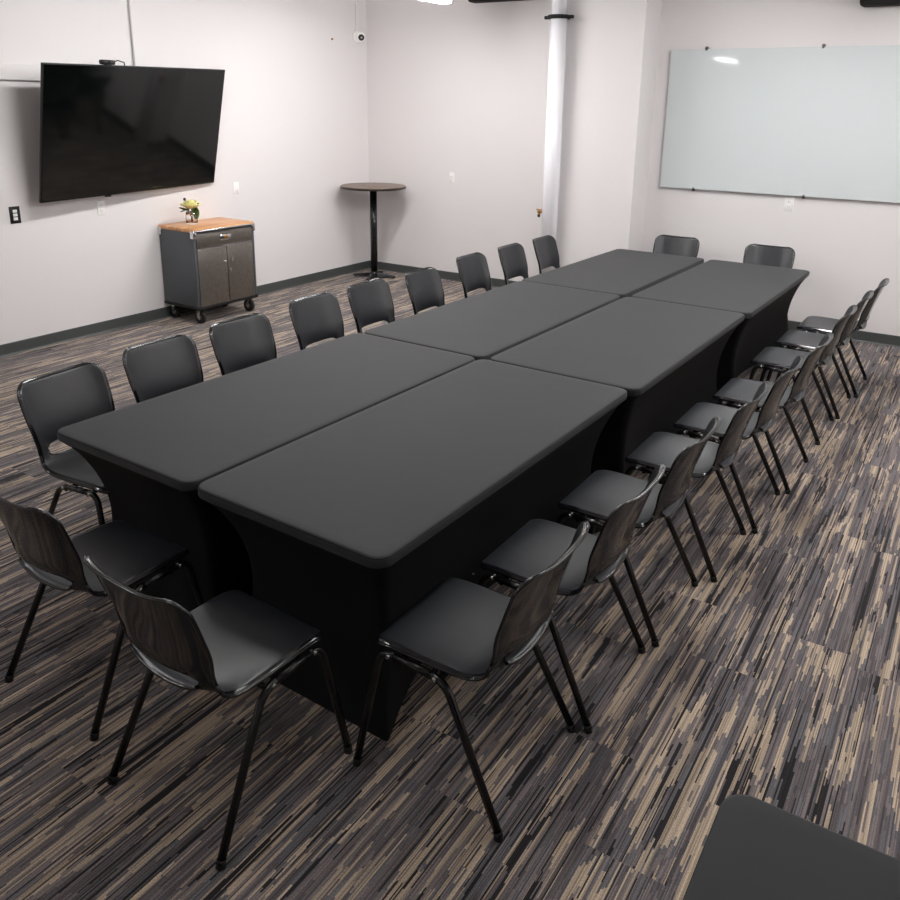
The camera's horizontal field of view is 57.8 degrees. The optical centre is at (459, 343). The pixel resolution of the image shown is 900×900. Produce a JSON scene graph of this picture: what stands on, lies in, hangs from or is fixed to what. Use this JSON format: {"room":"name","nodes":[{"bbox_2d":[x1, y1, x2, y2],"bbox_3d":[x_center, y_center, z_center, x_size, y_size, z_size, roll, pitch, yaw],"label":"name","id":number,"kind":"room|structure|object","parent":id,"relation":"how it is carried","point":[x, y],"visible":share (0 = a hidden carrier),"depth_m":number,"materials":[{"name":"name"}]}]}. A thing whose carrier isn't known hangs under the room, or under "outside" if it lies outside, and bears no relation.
{"room":"conference room","nodes":[
{"label":"conference room","id":0,"kind":"room"},
{"bbox_2d":[0,0,369,344],"bbox_3d":[-4.134,-1.530,5.503,0.100,3.750,11.180,11,19,31],"label":"wall","id":1,"kind":"structure","parent":0,"point":[293,129],"depth_m":7.81,"materials":[{"name":"white paint"}]},
{"bbox_2d":[8,206,20,223],"bbox_3d":[-3.551,-1.027,6.509,0.012,0.135,0.085,11,19,31],"label":"outlet","id":2,"kind":"object","parent":1,"relation":"attached to","point":[14,212],"visible":1,"depth_m":6.50,"materials":[{"name":"black plastic"}]},
{"bbox_2d":[0,62,40,80],"bbox_3d":[-3.609,-2.039,6.072,0.030,0.125,1.700,11,19,31],"label":"raceway","id":3,"kind":"object","parent":1,"relation":"attached to","point":[8,71],"visible":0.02,"depth_m":6.33,"materials":[{"name":"white plastic"}]},
{"bbox_2d":[97,201,105,214],"bbox_3d":[-3.137,-1.187,7.133,0.012,0.120,0.075,11,19,31],"label":"wall outlet","id":4,"kind":"object","parent":1,"relation":"attached to","point":[100,204],"visible":1,"depth_m":7.13,"materials":[{"name":"white plastic"}]},
{"bbox_2d":[127,0,135,65],"bbox_3d":[-2.854,-2.942,7.024,0.018,1.850,0.018,11,19,31],"label":"conduit","id":5,"kind":"object","parent":1,"relation":"attached to","point":[129,10],"visible":0.48,"depth_m":7.09,"materials":[{"name":"grey plastic"}]},
{"bbox_2d":[39,62,224,202],"bbox_3d":[-2.786,-1.848,7.083,0.289,1.096,1.897,10,18,27],"label":"television","id":6,"kind":"object","parent":1,"relation":"attached to","point":[106,130],"visible":1,"depth_m":6.93,"materials":[{"name":"black"}]},
{"bbox_2d":[99,59,114,65],"bbox_3d":[-2.834,-2.261,6.557,0.057,0.042,0.130,8,18,24],"label":"webcam","id":7,"kind":"object","parent":6,"relation":"on","point":[101,61],"visible":1,"depth_m":6.53,"materials":[{"name":"black plastic"}]},
{"bbox_2d":[0,260,369,357],"bbox_3d":[-4.116,0.231,5.985,0.016,0.100,10.980,11,19,31],"label":"baseboard","id":8,"kind":"structure","parent":1,"relation":"attached to","point":[20,346],"depth_m":7.54,"materials":[{"name":"grey plastic"}]},
{"bbox_2d":[233,182,238,193],"bbox_3d":[-2.296,-1.598,8.373,0.012,0.120,0.075,11,19,31],"label":"light switch","id":9,"kind":"object","parent":1,"relation":"attached to","point":[235,184],"visible":1,"depth_m":8.36,"materials":[{"name":"white plastic"}]},
{"bbox_2d":[352,31,364,42],"bbox_3d":[-1.158,-3.569,9.485,0.132,0.130,0.130,11,19,31],"label":"security camera","id":10,"kind":"object","parent":1,"relation":"attached to","point":[359,36],"visible":1,"depth_m":9.45,"materials":[{"name":"white plastic"}]},
{"bbox_2d":[0,268,899,899],"bbox_3d":[-0.361,1.045,3.705,9.150,0.060,11.180,11,19,31],"label":"floor","id":11,"kind":"structure","parent":0,"point":[775,681],"depth_m":2.76,"materials":[{"name":"carpet"}]},
{"bbox_2d":[17,362,114,525],"bbox_3d":[-1.593,0.566,3.682,0.600,0.840,0.532,9,18,26],"label":"plastic chair","id":12,"kind":"object","parent":11,"relation":"on","point":[49,402],"visible":0.57,"depth_m":3.64,"materials":[{"name":"black plastic"}]},
{"bbox_2d":[0,497,203,741],"bbox_3d":[-1.281,0.806,2.878,0.532,0.840,0.600,11,19,31],"label":"plastic chair","id":13,"kind":"object","parent":11,"relation":"on","point":[126,552],"visible":0.96,"depth_m":2.78,"materials":[{"name":"black plastic"}]},
{"bbox_2d":[122,334,203,402],"bbox_3d":[-1.341,0.431,4.157,0.600,0.840,0.532,11,19,30],"label":"plastic chair","id":14,"kind":"object","parent":11,"relation":"on","point":[158,367],"visible":0.34,"depth_m":4.21,"materials":[{"name":"black plastic"}]},
{"bbox_2d":[157,217,257,323],"bbox_3d":[-2.423,-0.723,7.922,0.534,0.900,0.740,11,19,32],"label":"base cabinet","id":15,"kind":"object","parent":11,"relation":"on","point":[209,263],"visible":0.99,"depth_m":7.69,"materials":[{"name":"grey metal"}]},
{"bbox_2d":[186,211,197,224],"bbox_3d":[-2.528,-1.185,7.682,0.110,0.119,0.110,11,19,31],"label":"glass vase","id":16,"kind":"object","parent":15,"relation":"on","point":[191,217],"visible":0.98,"depth_m":7.64,"materials":[{"name":"clear glass"}]},
{"bbox_2d":[179,198,201,218],"bbox_3d":[-2.525,-1.258,7.659,0.198,0.234,0.198,-2,17,-10],"label":"flower","id":17,"kind":"object","parent":16,"relation":"in","point":[191,204],"visible":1,"depth_m":7.61,"materials":[{"name":"yellow plant"}]},
{"bbox_2d":[83,555,352,870],"bbox_3d":[-0.725,0.943,2.440,0.532,0.840,0.600,12,20,33],"label":"plastic chair","id":18,"kind":"object","parent":11,"relation":"on","point":[234,641],"visible":1,"depth_m":2.33,"materials":[{"name":"black plastic"}]},
{"bbox_2d":[209,313,276,375],"bbox_3d":[-1.058,0.302,4.617,0.600,0.840,0.532,11,19,31],"label":"plastic chair","id":19,"kind":"object","parent":11,"relation":"on","point":[245,341],"visible":0.39,"depth_m":4.67,"materials":[{"name":"black plastic"}]},
{"bbox_2d":[57,333,474,610],"bbox_3d":[-0.783,0.561,3.930,0.853,0.729,1.884,12,19,32],"label":"covered table","id":20,"kind":"object","parent":11,"relation":"on","point":[152,456],"visible":0.62,"depth_m":3.37,"materials":[{"name":"black fabric"}]},
{"bbox_2d":[289,292,344,349],"bbox_3d":[-0.738,0.144,5.175,0.600,0.840,0.532,11,19,31],"label":"plastic chair","id":21,"kind":"object","parent":11,"relation":"on","point":[316,317],"visible":0.49,"depth_m":5.24,"materials":[{"name":"black plastic"}]},
{"bbox_2d":[347,278,394,332],"bbox_3d":[-0.441,0.019,5.620,0.600,0.840,0.532,11,19,31],"label":"plastic chair","id":22,"kind":"object","parent":11,"relation":"on","point":[370,301],"visible":0.39,"depth_m":5.69,"materials":[{"name":"black plastic"}]},
{"bbox_2d":[340,183,405,280],"bbox_3d":[-1.028,-1.336,9.751,0.776,1.098,0.776,11,19,31],"label":"bar table","id":23,"kind":"object","parent":11,"relation":"on","point":[373,188],"visible":0.98,"depth_m":9.68,"materials":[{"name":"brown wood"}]},
{"bbox_2d":[198,359,626,740],"bbox_3d":[-0.066,0.707,3.472,0.853,0.729,1.884,12,19,32],"label":"covered table","id":24,"kind":"object","parent":11,"relation":"on","point":[344,526],"visible":0.87,"depth_m":2.94,"materials":[{"name":"black fabric"}]},
{"bbox_2d":[405,267,444,314],"bbox_3d":[-0.081,-0.103,6.061,0.600,0.840,0.532,10,19,29],"label":"plastic chair","id":25,"kind":"object","parent":11,"relation":"on","point":[424,285],"visible":0.42,"depth_m":6.13,"materials":[{"name":"black plastic"}]},
{"bbox_2d":[353,520,589,842],"bbox_3d":[0.054,0.926,2.543,0.600,0.840,0.532,11,19,30],"label":"plastic chair","id":26,"kind":"object","parent":11,"relation":"on","point":[461,629],"visible":1,"depth_m":2.44,"materials":[{"name":"black plastic"}]},
{"bbox_2d":[456,252,491,297],"bbox_3d":[0.289,-0.287,6.713,0.600,0.840,0.532,11,19,31],"label":"plastic chair","id":27,"kind":"object","parent":11,"relation":"on","point":[473,269],"visible":0.36,"depth_m":6.79,"materials":[{"name":"black plastic"}]},
{"bbox_2d":[364,281,619,360],"bbox_3d":[0.287,0.141,5.431,0.853,0.729,1.884,12,19,32],"label":"covered table","id":28,"kind":"object","parent":11,"relation":"on","point":[485,325],"visible":0.4,"depth_m":5.14,"materials":[{"name":"black fabric"}]},
{"bbox_2d":[498,243,528,284],"bbox_3d":[0.648,-0.430,7.224,0.600,0.840,0.532,11,19,31],"label":"plastic chair","id":29,"kind":"object","parent":11,"relation":"on","point":[512,257],"visible":0.35,"depth_m":7.31,"materials":[{"name":"black plastic"}]},
{"bbox_2d":[532,235,559,273],"bbox_3d":[0.994,-0.563,7.697,0.600,0.840,0.532,11,19,31],"label":"plastic chair","id":30,"kind":"object","parent":11,"relation":"on","point":[545,247],"visible":0.36,"depth_m":7.79,"materials":[{"name":"black plastic"}]},
{"bbox_2d":[478,463,665,733],"bbox_3d":[0.382,0.812,2.953,0.600,0.840,0.532,11,19,31],"label":"plastic chair","id":31,"kind":"object","parent":11,"relation":"on","point":[534,547],"visible":0.84,"depth_m":2.85,"materials":[{"name":"black plastic"}]},
{"bbox_2d":[523,249,703,298],"bbox_3d":[1.340,-0.283,6.943,0.853,0.729,1.884,12,19,32],"label":"covered table","id":32,"kind":"object","parent":11,"relation":"on","point":[621,272],"visible":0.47,"depth_m":6.68,"materials":[{"name":"black fabric"}]},
{"bbox_2d":[490,297,744,475],"bbox_3d":[1.014,0.289,4.966,0.853,0.729,1.884,12,19,32],"label":"covered table","id":33,"kind":"object","parent":11,"relation":"on","point":[665,356],"visible":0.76,"depth_m":4.68,"materials":[{"name":"black fabric"}]},
{"bbox_2d":[557,417,720,647],"bbox_3d":[0.715,0.688,3.399,0.600,0.840,0.532,11,19,31],"label":"plastic chair","id":34,"kind":"object","parent":11,"relation":"on","point":[599,494],"visible":0.86,"depth_m":3.30,"materials":[{"name":"black plastic"}]},
{"bbox_2d":[653,234,699,257],"bbox_3d":[1.974,-0.582,7.819,0.532,0.840,0.600,11,19,31],"label":"plastic chair","id":35,"kind":"object","parent":11,"relation":"on","point":[664,244],"visible":0.31,"depth_m":7.93,"materials":[{"name":"black plastic"}]},
{"bbox_2d":[625,381,770,582],"bbox_3d":[1.082,0.565,3.842,0.600,0.840,0.532,11,19,31],"label":"plastic chair","id":36,"kind":"object","parent":11,"relation":"on","point":[658,448],"visible":0.82,"depth_m":3.74,"materials":[{"name":"black plastic"}]},
{"bbox_2d":[631,260,809,407],"bbox_3d":[2.085,-0.131,6.466,0.853,0.729,1.884,12,19,32],"label":"covered table","id":37,"kind":"object","parent":11,"relation":"on","point":[764,294],"visible":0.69,"depth_m":6.28,"materials":[{"name":"black fabric"}]},
{"bbox_2d":[659,354,804,533],"bbox_3d":[1.417,0.447,4.264,0.600,0.840,0.532,11,19,31],"label":"plastic chair","id":38,"kind":"object","parent":11,"relation":"on","point":[697,418],"visible":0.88,"depth_m":4.16,"materials":[{"name":"black plastic"}]},
{"bbox_2d":[743,244,794,330],"bbox_3d":[2.700,-0.436,7.362,0.532,0.840,0.600,11,19,31],"label":"plastic chair","id":39,"kind":"object","parent":11,"relation":"on","point":[759,254],"visible":0.25,"depth_m":7.47,"materials":[{"name":"black plastic"}]},
{"bbox_2d":[712,332,832,494],"bbox_3d":[1.753,0.330,4.687,0.600,0.840,0.532,11,19,31],"label":"plastic chair","id":40,"kind":"object","parent":11,"relation":"on","point":[736,390],"visible":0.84,"depth_m":4.58,"materials":[{"name":"black plastic"}]},
{"bbox_2d":[683,794,899,899],"bbox_3d":[1.101,1.478,0.902,1.890,0.729,0.853,11,19,31],"label":"covered table","id":41,"kind":"object","parent":11,"relation":"on","point":[754,848],"visible":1,"depth_m":1.46,"materials":[{"name":"black fabric"}]},
{"bbox_2d":[740,305,856,444],"bbox_3d":[2.210,0.143,5.354,0.600,0.840,0.532,11,19,31],"label":"plastic chair","id":42,"kind":"object","parent":11,"relation":"on","point":[768,357],"visible":0.85,"depth_m":5.26,"materials":[{"name":"black plastic"}]},
{"bbox_2d":[766,290,873,418],"bbox_3d":[2.538,0.020,5.792,0.600,0.840,0.532,11,19,31],"label":"plastic chair","id":43,"kind":"object","parent":11,"relation":"on","point":[793,339],"visible":0.81,"depth_m":5.69,"materials":[{"name":"black plastic"}]},
{"bbox_2d":[786,278,888,397],"bbox_3d":[2.869,-0.098,6.216,0.600,0.840,0.532,11,19,31],"label":"plastic chair","id":44,"kind":"object","parent":11,"relation":"on","point":[813,324],"visible":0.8,"depth_m":6.10,"materials":[{"name":"black plastic"}]},
{"bbox_2d":[555,0,661,268],"bbox_3d":[1.452,-2.198,8.118,0.820,3.750,0.400,11,19,31],"label":"wall pier","id":45,"kind":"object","parent":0,"point":[612,45],"visible":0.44,"depth_m":7.94,"materials":[{"name":"white paint"}]},
{"bbox_2d":[536,0,573,273],"bbox_3d":[0.936,-2.199,8.091,0.223,3.750,0.272,-7,18,-24],"label":"standpipe","id":46,"kind":"object","parent":45,"relation":"attached to","point":[559,18],"visible":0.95,"depth_m":8.02,"materials":[{"name":"white metal"}]},
{"bbox_2d":[366,0,899,335],"bbox_3d":[2.667,-2.043,7.658,8.950,3.750,0.100,11,19,31],"label":"wall","id":47,"kind":"structure","parent":0,"point":[459,87],"depth_m":8.79,"materials":[{"name":"white paint"}]},
{"bbox_2d":[370,260,516,286],"bbox_3d":[0.012,-0.787,9.712,2.780,0.100,0.016,11,19,31],"label":"baseboard","id":48,"kind":"structure","parent":47,"relation":"attached to","point":[446,275],"depth_m":9.87,"materials":[{"name":"grey plastic"}]},
{"bbox_2d":[449,172,454,183],"bbox_3d":[-0.094,-1.924,9.467,0.075,0.125,0.012,11,19,31],"label":"wall outlet","id":49,"kind":"object","parent":47,"relation":"attached to","point":[451,175],"visible":1,"depth_m":9.46,"materials":[{"name":"white plastic"}]},
{"bbox_2d":[468,0,524,2],"bbox_3d":[0.516,-3.711,8.463,0.950,0.280,0.155,11,19,31],"label":"air duct","id":50,"kind":"object","parent":47,"relation":"attached to","point":[471,1],"visible":1,"depth_m":8.58,"materials":[{"name":"metal"}]},
{"bbox_2d":[660,44,899,202],"bbox_3d":[3.092,-1.976,7.303,2.560,1.334,0.040,11,19,31],"label":"board","id":51,"kind":"object","parent":47,"relation":"attached to","point":[824,121],"visible":1,"depth_m":7.37,"materials":[{"name":"white"}]},
{"bbox_2d":[783,197,794,210],"bbox_3d":[3.047,-1.293,7.546,0.082,0.130,0.012,11,19,31],"label":"wall outlet","id":52,"kind":"object","parent":47,"relation":"attached to","point":[789,201],"visible":1,"depth_m":7.54,"materials":[{"name":"white plastic"}]},
{"bbox_2d":[788,320,899,347],"bbox_3d":[4.120,0.019,7.195,5.350,0.100,0.016,11,19,31],"label":"baseboard","id":53,"kind":"structure","parent":47,"relation":"attached to","point":[861,336],"depth_m":7.42,"materials":[{"name":"grey plastic"}]},
{"bbox_2d":[860,0,899,6],"bbox_3d":[4.023,-2.821,6.370,1.600,0.280,0.155,11,19,31],"label":"air duct","id":54,"kind":"object","parent":47,"relation":"attached to","point":[864,3],"visible":1,"depth_m":6.69,"materials":[{"name":"black metal"}]},
{"bbox_3d":[-0.297,-2.631,2.632,9.150,0.100,11.180,11,19,31],"label":"ceiling","id":55,"kind":"structure","parent":0,"visible":0},
{"bbox_2d":[424,0,450,3],"bbox_3d":[-0.447,-3.469,7.115,0.150,0.810,1.220,11,19,31],"label":"ceiling light","id":56,"kind":"object","parent":55,"relation":"hanging from","point":[434,1],"visible":1,"depth_m":7.59,"materials":[{"name":"white plastic"}]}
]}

